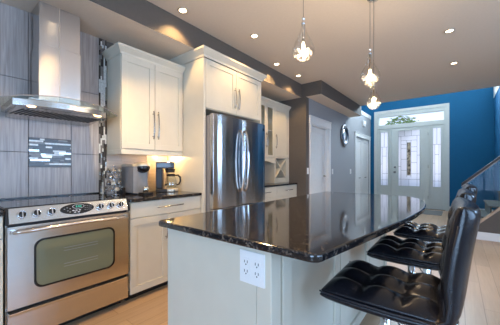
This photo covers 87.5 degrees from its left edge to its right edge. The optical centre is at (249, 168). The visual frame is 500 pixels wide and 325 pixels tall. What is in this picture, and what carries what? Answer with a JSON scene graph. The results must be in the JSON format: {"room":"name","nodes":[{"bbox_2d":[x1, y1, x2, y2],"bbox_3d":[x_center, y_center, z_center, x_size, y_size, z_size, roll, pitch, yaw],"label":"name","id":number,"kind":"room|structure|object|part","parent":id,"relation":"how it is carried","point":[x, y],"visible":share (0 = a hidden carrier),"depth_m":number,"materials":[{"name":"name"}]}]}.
{"room":"kitchen","nodes":[
{"label":"kitchen","id":0,"kind":"room"},
{"bbox_2d":[106,42,167,187],"bbox_3d":[-1.997,-0.207,2.270,0.150,2.780,7.876,0,0,38],"label":"wall","id":1,"kind":"structure","parent":0,"point":[109,44],"depth_m":2.80,"materials":[{"name":"beige paint"}]},
{"bbox_2d":[0,2,106,197],"bbox_3d":[-2.104,-0.522,2.001,0.014,1.650,1.910,0,0,38],"label":"wall tile","id":2,"kind":"structure","parent":1,"relation":"attached to","point":[37,158],"depth_m":2.33,"materials":[{"name":"grey tile"}]},
{"bbox_2d":[0,1,117,126],"bbox_3d":[-1.588,-0.881,2.201,0.545,0.928,0.850,0,0,38],"label":"range hood","id":3,"kind":"object","parent":1,"relation":"attached to","point":[55,57],"visible":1,"depth_m":2.17,"materials":[{"name":"metal"}]},
{"bbox_3d":[-1.646,-0.435,2.221,0.429,0.037,0.596,0,0,38],"label":"filter panel","id":4,"kind":"part","parent":3,"relation":"part of","materials":[{"name":"metal"}]},
{"bbox_3d":[-1.659,-0.520,2.241,0.384,0.026,0.450,0,0,38],"label":"glass mount","id":5,"kind":"part","parent":3,"relation":"part of","materials":[{"name":"metal"}]},
{"bbox_2d":[106,154,166,193],"bbox_3d":[-1.283,0.039,3.039,0.010,0.528,0.736,0,0,38],"label":"wall tile","id":6,"kind":"structure","parent":1,"relation":"attached to","point":[117,160],"depth_m":3.02,"materials":[{"name":"beige tile"}]},
{"bbox_2d":[102,42,184,156],"bbox_3d":[-1.151,-0.677,2.901,0.359,1.064,0.784,0,0,38],"label":"upper cabinet","id":7,"kind":"object","parent":1,"relation":"attached to","point":[145,90],"visible":1,"depth_m":2.73,"materials":[{"name":"white wood"}]},
{"bbox_3d":[-1.152,-0.665,2.699,0.020,0.927,0.358,0,0,38],"label":"door","id":8,"kind":"part","parent":7,"relation":"part of","materials":[{"name":"white wood"}]},
{"bbox_3d":[-1.151,-1.169,2.901,0.359,0.080,0.784,0,0,38],"label":"crown moulding","id":9,"kind":"part","parent":7,"relation":"part of","materials":[{"name":"white wood"}]},
{"bbox_3d":[-1.154,-0.169,2.935,0.312,0.047,0.734,0,0,38],"label":"light rail","id":10,"kind":"part","parent":7,"relation":"part of","materials":[{"name":"white wood"}]},
{"bbox_3d":[-1.033,-0.467,2.802,0.041,0.302,0.012,0,0,38],"label":"handle","id":11,"kind":"part","parent":7,"relation":"part of","materials":[{"name":"silver metal"}]},
{"bbox_3d":[-0.998,-0.467,2.846,0.041,0.302,0.012,0,0,38],"label":"handle","id":12,"kind":"part","parent":7,"relation":"part of","materials":[{"name":"silver metal"}]},
{"bbox_3d":[-0.925,-0.665,2.986,0.020,0.927,0.365,0,0,38],"label":"door","id":13,"kind":"part","parent":7,"relation":"part of","materials":[{"name":"white wood"}]},
{"bbox_2d":[0,0,360,116],"bbox_3d":[-0.768,-1.472,2.907,0.984,0.250,10.400,0,0,38],"label":"ceiling soffit","id":14,"kind":"structure","parent":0,"point":[142,25],"depth_m":2.74,"materials":[{"name":"beige paint"}]},
{"bbox_2d":[361,110,370,119],"bbox_3d":[2.999,-1.665,7.928,0.747,0.115,2.150,0,0,38],"label":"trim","id":15,"kind":"structure","parent":14,"relation":"on","point":[362,112],"depth_m":8.03,"materials":[{"name":"white wood"}]},
{"bbox_2d":[65,209,499,324],"bbox_3d":[1.872,1.243,2.280,7.300,0.120,12.700,0,0,38],"label":"floor","id":16,"kind":"structure","parent":0,"point":[482,300],"depth_m":2.33,"materials":[{"name":"brown wood"}]},
{"bbox_2d":[0,216,2,324],"bbox_3d":[-1.992,0.741,1.597,0.682,0.884,0.627,0,0,38],"label":"base cabinet","id":17,"kind":"object","parent":16,"relation":"on","point":[1,217],"visible":0.94,"depth_m":1.65,"materials":[{"name":"white wood"}]},
{"bbox_3d":[-1.764,0.373,1.416,0.020,0.136,0.619,0,0,38],"label":"drawer","id":18,"kind":"part","parent":17,"relation":"part of","materials":[{"name":"white wood"}]},
{"bbox_2d":[0,192,129,324],"bbox_3d":[-1.529,0.711,2.147,0.704,0.944,0.800,0,0,38],"label":"range","id":19,"kind":"object","parent":16,"relation":"on","point":[65,256],"visible":1,"depth_m":1.91,"materials":[{"name":"metal"}]},
{"bbox_3d":[-1.488,0.298,1.707,0.014,0.040,0.041,0,0,38],"label":"knob","id":20,"kind":"part","parent":19,"relation":"part of","materials":[{"name":"silver metal"}]},
{"bbox_3d":[-1.793,0.245,2.357,0.029,0.012,0.792,0,0,38],"label":"trim","id":21,"kind":"part","parent":19,"relation":"part of","materials":[{"name":"silver metal"}]},
{"bbox_2d":[0,193,127,208],"bbox_3d":[-1.561,0.257,2.172,0.622,0.014,0.800,0,0,38],"label":"cooktop","id":22,"kind":"object","parent":19,"relation":"in","point":[77,199],"depth_m":2.06,"materials":[{"name":"black glass"}]},
{"bbox_3d":[-1.319,1.024,1.980,0.040,0.193,0.780,0,0,38],"label":"storage drawer","id":23,"kind":"part","parent":19,"relation":"part of","materials":[{"name":"metal"}]},
{"bbox_3d":[-1.314,0.308,1.977,0.054,0.108,0.768,0,0,38],"label":"control panel","id":24,"kind":"part","parent":19,"relation":"part of","materials":[{"name":"metal"}]},
{"bbox_3d":[-1.277,0.407,1.947,0.061,0.036,0.752,0,0,38],"label":"handle","id":25,"kind":"part","parent":19,"relation":"part of","materials":[{"name":"metal"}]},
{"bbox_3d":[-1.302,0.301,1.973,0.028,0.077,0.224,0,0,38],"label":"display panel","id":26,"kind":"part","parent":19,"relation":"part of","materials":[{"name":"black plastic"}]},
{"bbox_2d":[124,196,200,299],"bbox_3d":[-1.039,0.741,2.799,0.682,0.884,0.811,0,0,38],"label":"base cabinet","id":27,"kind":"object","parent":16,"relation":"on","point":[147,241],"visible":0.49,"depth_m":2.46,"materials":[{"name":"white wood"}]},
{"bbox_3d":[-0.941,0.781,2.454,0.020,0.667,0.384,0,0,38],"label":"door","id":28,"kind":"part","parent":27,"relation":"part of","materials":[{"name":"white wood"}]},
{"bbox_2d":[115,191,201,202],"bbox_3d":[-1.045,0.283,2.801,0.649,0.030,0.815,0,0,38],"label":"countertop","id":29,"kind":"structure","parent":27,"relation":"on","point":[156,195],"depth_m":2.61,"materials":[{"name":"stone"}]},
{"bbox_2d":[106,165,121,194],"bbox_3d":[-1.383,0.114,2.657,0.146,0.306,0.146,0,0,38],"label":"pod carousel","id":30,"kind":"object","parent":29,"relation":"on","point":[114,193],"visible":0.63,"depth_m":2.65,"materials":[{"name":"silver metal"}]},
{"bbox_2d":[117,187,124,193],"bbox_3d":[-1.371,0.233,2.770,0.120,0.069,0.033,0,0,38],"label":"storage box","id":31,"kind":"object","parent":29,"relation":"on","point":[123,188],"visible":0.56,"depth_m":2.74,"materials":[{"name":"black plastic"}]},
{"bbox_2d":[121,162,152,194],"bbox_3d":[-1.201,0.097,2.783,0.380,0.341,0.184,0,0,38],"label":"pod coffee maker","id":32,"kind":"object","parent":29,"relation":"on","point":[134,176],"visible":0.96,"depth_m":2.72,"materials":[{"name":"grey plastic"}]},
{"bbox_3d":[-1.276,-0.038,2.760,0.266,0.030,0.054,0,0,38],"label":"tank lid","id":33,"kind":"part","parent":32,"relation":"part of","materials":[{"name":"metal"}]},
{"bbox_3d":[-1.275,0.116,2.758,0.255,0.275,0.047,0,0,38],"label":"water tank","id":34,"kind":"part","parent":32,"relation":"part of","materials":[{"name":"grey plastic"}]},
{"bbox_2d":[138,192,152,194],"bbox_3d":[-1.086,0.257,2.718,0.120,0.020,0.100,0,0,38],"label":"drip tray","id":35,"kind":"object","parent":32,"relation":"on","point":[141,193],"depth_m":2.69,"materials":[{"name":"black plastic"}]},
{"bbox_2d":[143,186,148,192],"bbox_3d":[-1.084,0.216,2.713,0.062,0.060,0.062,0,0,38],"label":"cup","id":36,"kind":"object","parent":32,"relation":"on","point":[145,188],"visible":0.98,"depth_m":2.69,"materials":[{"name":"silver metal"}]},
{"bbox_2d":[156,162,180,191],"bbox_3d":[-0.948,0.095,3.060,0.278,0.345,0.168,0,0,-12],"label":"drip coffee maker","id":37,"kind":"object","parent":29,"relation":"on","point":[160,166],"visible":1,"depth_m":2.98,"materials":[{"name":"black plastic"}]},
{"bbox_2d":[165,169,174,172],"bbox_3d":[-0.938,0.022,3.062,0.124,0.046,0.124,0,0,38],"label":"basket","id":38,"kind":"object","parent":37,"relation":"on","point":[166,170],"depth_m":3.02,"materials":[{"name":"black plastic"}]},
{"bbox_3d":[-0.928,0.246,3.064,0.168,0.038,0.168,0,0,38],"label":"warming plate","id":39,"kind":"part","parent":37,"relation":"part of","materials":[{"name":"metal"}]},
{"bbox_3d":[-0.811,0.373,2.618,0.020,0.136,0.803,0,0,38],"label":"drawer","id":40,"kind":"part","parent":27,"relation":"part of","materials":[{"name":"white wood"}]},
{"bbox_3d":[-0.786,0.368,2.602,0.041,0.012,0.302,0,0,38],"label":"handle","id":41,"kind":"part","parent":27,"relation":"part of","materials":[{"name":"silver metal"}]},
{"bbox_3d":[-0.690,0.781,2.770,0.020,0.667,0.415,0,0,38],"label":"door","id":42,"kind":"part","parent":27,"relation":"part of","materials":[{"name":"white wood"}]},
{"bbox_2d":[168,45,266,212],"bbox_3d":[-0.420,-0.080,3.529,0.744,2.526,1.205,0,0,38],"label":"tall cabinet","id":43,"kind":"object","parent":16,"relation":"on","point":[213,81],"visible":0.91,"depth_m":3.08,"materials":[{"name":"white wood"}]},
{"bbox_3d":[-0.775,-0.032,3.132,0.682,2.430,0.031,0,0,38],"label":"panel","id":44,"kind":"part","parent":43,"relation":"part of","materials":[{"name":"white wood"}]},
{"bbox_3d":[-0.420,-1.296,3.529,0.744,0.094,1.205,0,0,38],"label":"crown moulding","id":45,"kind":"part","parent":43,"relation":"part of","materials":[{"name":"white wood"}]},
{"bbox_3d":[-0.343,-0.967,3.140,0.020,0.556,0.511,0,0,38],"label":"door","id":46,"kind":"part","parent":43,"relation":"part of","materials":[{"name":"white wood"}]},
{"bbox_3d":[-0.023,-0.967,3.544,0.020,0.556,0.511,0,0,38],"label":"door","id":47,"kind":"part","parent":43,"relation":"part of","materials":[{"name":"white wood"}]},
{"bbox_3d":[-0.113,-0.032,3.966,0.682,2.430,0.030,0,0,38],"label":"panel","id":48,"kind":"part","parent":43,"relation":"part of","materials":[{"name":"white wood"}]},
{"bbox_2d":[206,113,264,211],"bbox_3d":[-0.367,0.283,3.488,0.850,1.800,0.994,0,0,38],"label":"refrigerator","id":49,"kind":"object","parent":16,"relation":"on","point":[235,147],"visible":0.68,"depth_m":3.14,"materials":[{"name":"grey metal"}]},
{"bbox_3d":[-0.269,-0.085,3.092,0.072,1.065,0.494,0,0,38],"label":"door","id":50,"kind":"part","parent":49,"relation":"part of","materials":[{"name":"metal"}]},
{"bbox_3d":[-0.114,0.784,3.288,0.072,0.657,0.994,0,0,38],"label":"freezer drawer","id":51,"kind":"part","parent":49,"relation":"part of","materials":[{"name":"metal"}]},
{"bbox_3d":[-0.092,-0.097,3.215,0.079,0.770,0.024,0,0,38],"label":"handle","id":52,"kind":"part","parent":49,"relation":"part of","materials":[{"name":"silver metal"}]},
{"bbox_3d":[-0.038,-0.097,3.283,0.079,0.770,0.024,0,0,38],"label":"handle","id":53,"kind":"part","parent":49,"relation":"part of","materials":[{"name":"silver metal"}]},
{"bbox_3d":[0.042,-0.085,3.483,0.072,1.065,0.494,0,0,38],"label":"door","id":54,"kind":"part","parent":49,"relation":"part of","materials":[{"name":"metal"}]},
{"bbox_2d":[168,228,386,324],"bbox_3d":[0.439,0.741,1.958,0.685,0.884,2.027,0,0,38],"label":"kitchen island","id":55,"kind":"object","parent":16,"relation":"on","point":[205,287],"visible":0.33,"depth_m":1.18,"materials":[{"name":"white wood"}]},
{"bbox_3d":[-0.195,0.731,1.182,0.575,0.864,0.019,0,0,38],"label":"panel","id":56,"kind":"part","parent":55,"relation":"part of","materials":[{"name":"white wood"}]},
{"bbox_2d":[240,249,264,288],"bbox_3d":[0.007,0.382,1.003,0.121,0.126,0.009,0,0,38],"label":"power outlet","id":57,"kind":"object","parent":55,"relation":"attached to","point":[252,264],"visible":1,"depth_m":1.00,"materials":[{"name":"white plastic"}]},
{"bbox_2d":[243,257,249,276],"bbox_3d":[-0.015,0.382,1.017,0.034,0.070,0.002,0,0,38],"label":"receptacle","id":58,"kind":"object","parent":57,"relation":"attached to","point":[246,260],"depth_m":1.01,"materials":[{"name":"white plastic"}]},
{"bbox_2d":[253,260,260,279],"bbox_3d":[0.026,0.382,0.984,0.034,0.070,0.002,0,0,38],"label":"receptacle","id":59,"kind":"object","parent":57,"relation":"attached to","point":[256,263],"depth_m":0.98,"materials":[{"name":"white plastic"}]},
{"bbox_3d":[0.072,0.741,0.998,0.068,0.884,0.067,0,0,38],"label":"corner post","id":60,"kind":"part","parent":55,"relation":"part of","materials":[{"name":"white wood"}]},
{"bbox_2d":[159,191,425,262],"bbox_3d":[0.617,0.283,1.901,1.046,0.030,2.225,0,0,38],"label":"island countertop","id":61,"kind":"structure","parent":55,"relation":"on","point":[316,227],"depth_m":1.32,"materials":[{"name":"stone"}]},
{"bbox_2d":[265,184,296,201],"bbox_3d":[0.281,0.741,4.583,0.532,0.884,1.410,0,0,38],"label":"base cabinet","id":62,"kind":"object","parent":16,"relation":"on","point":[287,191],"visible":0.23,"depth_m":4.53,"materials":[{"name":"white wood"}]},
{"bbox_3d":[0.232,0.394,4.174,0.020,0.178,0.701,0,0,38],"label":"drawer","id":63,"kind":"part","parent":62,"relation":"part of","materials":[{"name":"white wood"}]},
{"bbox_3d":[0.232,0.801,4.174,0.020,0.624,0.701,0,0,38],"label":"door","id":64,"kind":"part","parent":62,"relation":"part of","materials":[{"name":"white wood"}]},
{"bbox_2d":[265,182,296,186],"bbox_3d":[0.272,0.283,4.590,0.509,0.030,1.410,0,0,38],"label":"countertop","id":65,"kind":"structure","parent":62,"relation":"on","point":[286,183],"depth_m":4.61,"materials":[{"name":"stone"}]},
{"bbox_2d":[261,96,290,182],"bbox_3d":[0.234,-0.469,4.655,0.369,1.467,1.355,0,0,38],"label":"cabinet","id":66,"kind":"object","parent":65,"relation":"on","point":[274,114],"visible":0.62,"depth_m":4.79,"materials":[{"name":"white wood"}]},
{"bbox_3d":[0.195,-0.657,4.397,0.020,0.920,0.247,0,0,38],"label":"door","id":67,"kind":"part","parent":66,"relation":"part of","materials":[{"name":"white wood"}]},
{"bbox_3d":[0.349,-0.657,4.593,0.020,0.920,0.245,0,0,38],"label":"door","id":68,"kind":"part","parent":66,"relation":"part of","materials":[{"name":"white wood"}]},
{"bbox_3d":[0.234,-1.161,4.655,0.369,0.083,1.355,0,0,38],"label":"crown moulding","id":69,"kind":"part","parent":66,"relation":"part of","materials":[{"name":"white wood"}]},
{"bbox_3d":[0.591,-0.657,4.897,0.020,0.920,0.526,0,0,38],"label":"door","id":70,"kind":"part","parent":66,"relation":"part of","materials":[{"name":"white wood"}]},
{"bbox_3d":[0.669,0.394,4.725,0.020,0.178,0.697,0,0,38],"label":"drawer","id":71,"kind":"part","parent":62,"relation":"part of","materials":[{"name":"white wood"}]},
{"bbox_3d":[0.669,0.801,4.725,0.020,0.624,0.697,0,0,38],"label":"door","id":72,"kind":"part","parent":62,"relation":"part of","materials":[{"name":"white wood"}]},
{"bbox_2d":[319,197,480,324],"bbox_3d":[0.624,0.652,1.102,0.521,1.062,0.429,0,0,37],"label":"bar stool","id":73,"kind":"object","parent":16,"relation":"on","point":[392,293],"visible":1,"depth_m":0.94,"materials":[{"name":"leather"}]},
{"bbox_3d":[0.589,0.498,1.128,0.423,0.070,0.410,0,0,37],"label":"seat","id":74,"kind":"part","parent":73,"relation":"part of","materials":[{"name":"leather"}]},
{"bbox_3d":[0.776,0.307,0.988,0.110,0.372,0.406,0,0,37],"label":"backrest","id":75,"kind":"part","parent":73,"relation":"part of","materials":[{"name":"leather"}]},
{"bbox_2d":[366,188,476,272],"bbox_3d":[1.045,0.652,1.603,0.521,1.062,0.429,0,0,37],"label":"bar stool","id":76,"kind":"object","parent":16,"relation":"on","point":[412,253],"visible":0.53,"depth_m":1.53,"materials":[{"name":"leather"}]},
{"bbox_3d":[1.010,0.498,1.630,0.423,0.070,0.410,0,0,37],"label":"seat","id":77,"kind":"part","parent":76,"relation":"part of","materials":[{"name":"leather"}]},
{"bbox_2d":[422,210,442,215],"bbox_3d":[4.861,1.177,7.038,0.530,0.012,0.830,0,0,38],"label":"door mat","id":78,"kind":"object","parent":16,"relation":"on","point":[428,212],"visible":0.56,"depth_m":6.98,"materials":[{"name":"fabric"}]},
{"bbox_2d":[393,184,477,324],"bbox_3d":[1.480,0.652,2.095,0.521,1.062,0.429,0,0,37],"label":"bar stool","id":79,"kind":"object","parent":16,"relation":"on","point":[426,232],"visible":0.38,"depth_m":2.03,"materials":[{"name":"leather"}]},
{"bbox_3d":[1.445,0.498,2.122,0.423,0.070,0.410,0,0,37],"label":"seat","id":80,"kind":"part","parent":79,"relation":"part of","materials":[{"name":"leather"}]},
{"bbox_2d":[461,156,499,241],"bbox_3d":[5.313,-0.486,3.882,3.499,3.355,1.114,0,0,38],"label":"staircase","id":81,"kind":"structure","parent":16,"relation":"on","point":[489,226],"depth_m":4.31,"materials":[{"name":"wood"}]},
{"bbox_3d":[4.665,-0.931,3.741,2.540,2.466,0.050,0,0,38],"label":"handrail","id":82,"kind":"part","parent":81,"relation":"part of","materials":[{"name":"brown wood"}]},
{"bbox_3d":[5.025,1.118,3.408,3.162,0.130,0.014,0,0,38],"label":"skirting","id":83,"kind":"part","parent":81,"relation":"part of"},
{"bbox_2d":[280,83,308,195],"bbox_3d":[0.756,-0.207,5.190,0.835,2.780,0.120,0,0,38],"label":"wall","id":84,"kind":"structure","parent":0,"point":[299,111],"depth_m":4.97,"materials":[{"name":"beige paint"}]},
{"bbox_2d":[147,0,499,105],"bbox_3d":[1.358,-1.707,1.189,6.750,0.220,10.350,0,0,38],"label":"ceiling","id":85,"kind":"structure","parent":0,"point":[412,55],"depth_m":3.23,"materials":[{"name":"paint"}]},
{"bbox_2d":[178,7,187,13],"bbox_3d":[-0.677,-1.591,2.630,0.104,0.009,0.104,0,0,38],"label":"recessed light","id":86,"kind":"object","parent":85,"relation":"in","point":[181,10],"visible":1,"depth_m":2.63,"materials":[{"name":"metal"}]},
{"bbox_2d":[250,34,258,38],"bbox_3d":[0.054,-1.591,3.135,0.104,0.009,0.104,0,0,38],"label":"recessed light","id":87,"kind":"object","parent":85,"relation":"in","point":[253,36],"visible":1,"depth_m":3.13,"materials":[{"name":"metal"}]},
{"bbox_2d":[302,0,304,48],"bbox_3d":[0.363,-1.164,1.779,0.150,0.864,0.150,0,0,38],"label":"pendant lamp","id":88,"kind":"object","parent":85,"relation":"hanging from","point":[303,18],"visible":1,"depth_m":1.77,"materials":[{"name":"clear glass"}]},
{"bbox_2d":[368,48,371,75],"bbox_3d":[0.954,-1.127,2.075,0.150,0.939,0.150,0,0,38],"label":"pendant lamp","id":89,"kind":"object","parent":85,"relation":"hanging from","point":[369,52],"visible":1,"depth_m":2.07,"materials":[{"name":"clear glass"}]},
{"bbox_2d":[367,0,377,101],"bbox_3d":[1.148,-1.072,2.421,0.130,1.048,0.130,0,0,38],"label":"pendant lamp","id":90,"kind":"object","parent":85,"relation":"hanging from","point":[369,1],"visible":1,"depth_m":2.42,"materials":[{"name":"clear glass"}]},
{"bbox_2d":[444,28,454,33],"bbox_3d":[2.308,-1.591,3.019,0.104,0.009,0.104,0,0,38],"label":"recessed light","id":91,"kind":"object","parent":85,"relation":"in","point":[452,29],"visible":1,"depth_m":3.02,"materials":[{"name":"metal"}]},
{"bbox_2d":[309,98,370,193],"bbox_3d":[2.485,-0.212,6.802,0.130,2.790,4.554,0,0,38],"label":"wall","id":92,"kind":"structure","parent":0,"point":[342,158],"depth_m":6.45,"materials":[{"name":"paint"}]},
{"bbox_2d":[309,115,331,193],"bbox_3d":[1.423,0.078,5.435,0.164,2.210,1.085,0,0,38],"label":"door","id":93,"kind":"structure","parent":92,"relation":"in","point":[319,135],"depth_m":5.52,"materials":[{"name":"white wood"}]},
{"bbox_2d":[340,124,348,146],"bbox_3d":[2.371,-0.827,6.518,0.044,0.570,0.570,0,0,38],"label":"wall mirror","id":94,"kind":"object","parent":92,"relation":"attached to","point":[344,133],"visible":1,"depth_m":6.50,"materials":[{"name":"metal"}]},
{"bbox_2d":[343,129,346,141],"bbox_3d":[2.364,-0.827,6.523,0.016,0.332,0.332,0,0,38],"label":"mirror glass","id":95,"kind":"object","parent":94,"relation":"attached to","point":[344,130],"depth_m":6.54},
{"bbox_2d":[355,131,370,193],"bbox_3d":[3.381,0.078,7.848,0.094,2.210,1.620,0,0,38],"label":"door","id":96,"kind":"structure","parent":92,"relation":"in","point":[361,145],"depth_m":7.80,"materials":[{"name":"white wood"}]},
{"bbox_2d":[361,87,493,210],"bbox_3d":[4.792,-1.517,7.973,4.400,5.400,0.150,0,0,38],"label":"wall","id":97,"kind":"structure","parent":0,"point":[471,112],"depth_m":7.06,"materials":[{"name":"blue paint"}]},
{"bbox_2d":[374,103,448,210],"bbox_3d":[4.821,-0.325,7.906,1.940,3.015,0.200,0,0,38],"label":"door","id":98,"kind":"structure","parent":97,"relation":"in","point":[411,159],"depth_m":7.80,"materials":[{"name":"paint"}]},
{"bbox_3d":[4.270,-0.064,8.310,0.248,2.233,0.012,0,0,38],"label":"moulding","id":99,"kind":"part","parent":98,"relation":"part of","materials":[{"name":"paint"}]},
{"bbox_3d":[4.291,-0.318,8.336,0.204,1.681,0.008,0,0,38],"label":"glass pane","id":100,"kind":"part","parent":98,"relation":"part of","materials":[{"name":"white glass"}]},
{"bbox_3d":[4.819,-0.321,7.918,0.552,1.687,0.008,0,0,38],"label":"glass pane","id":101,"kind":"part","parent":98,"relation":"part of","materials":[{"name":"white glass"}]},
{"bbox_3d":[4.809,-0.067,7.882,0.766,2.239,0.012,0,0,38],"label":"moulding","id":102,"kind":"part","parent":98,"relation":"part of","materials":[{"name":"paint"}]},
{"bbox_3d":[5.340,-0.070,7.461,0.221,2.245,0.012,0,0,38],"label":"moulding","id":103,"kind":"part","parent":98,"relation":"part of","materials":[{"name":"paint"}]},
{"bbox_3d":[5.361,-0.324,7.488,0.177,1.693,0.008,0,0,38],"label":"glass pane","id":104,"kind":"part","parent":98,"relation":"part of","materials":[{"name":"white glass"}]},
{"bbox_2d":[493,86,499,209],"bbox_3d":[5.643,-1.517,5.799,0.165,5.400,2.200,0,0,38],"label":"wall","id":105,"kind":"structure","parent":0,"point":[497,96],"depth_m":6.28,"materials":[{"name":"blue paint"}]},
{"label":"outside","id":106,"kind":"structure","parent":0,"visible":0},
{"bbox_3d":[14.534,1.408,19.935,26.000,0.150,30.700,0,0,38],"label":"ground","id":107,"kind":"structure","parent":106,"visible":0},
{"bbox_2d":[385,116,418,124],"bbox_3d":[10.131,-1.102,17.430,2.111,4.878,2.116,0,0,-7],"label":"tree","id":108,"kind":"object","parent":107,"relation":"on","point":[393,121],"visible":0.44,"depth_m":17.28,"materials":[{"name":"green plant"}]}
]}

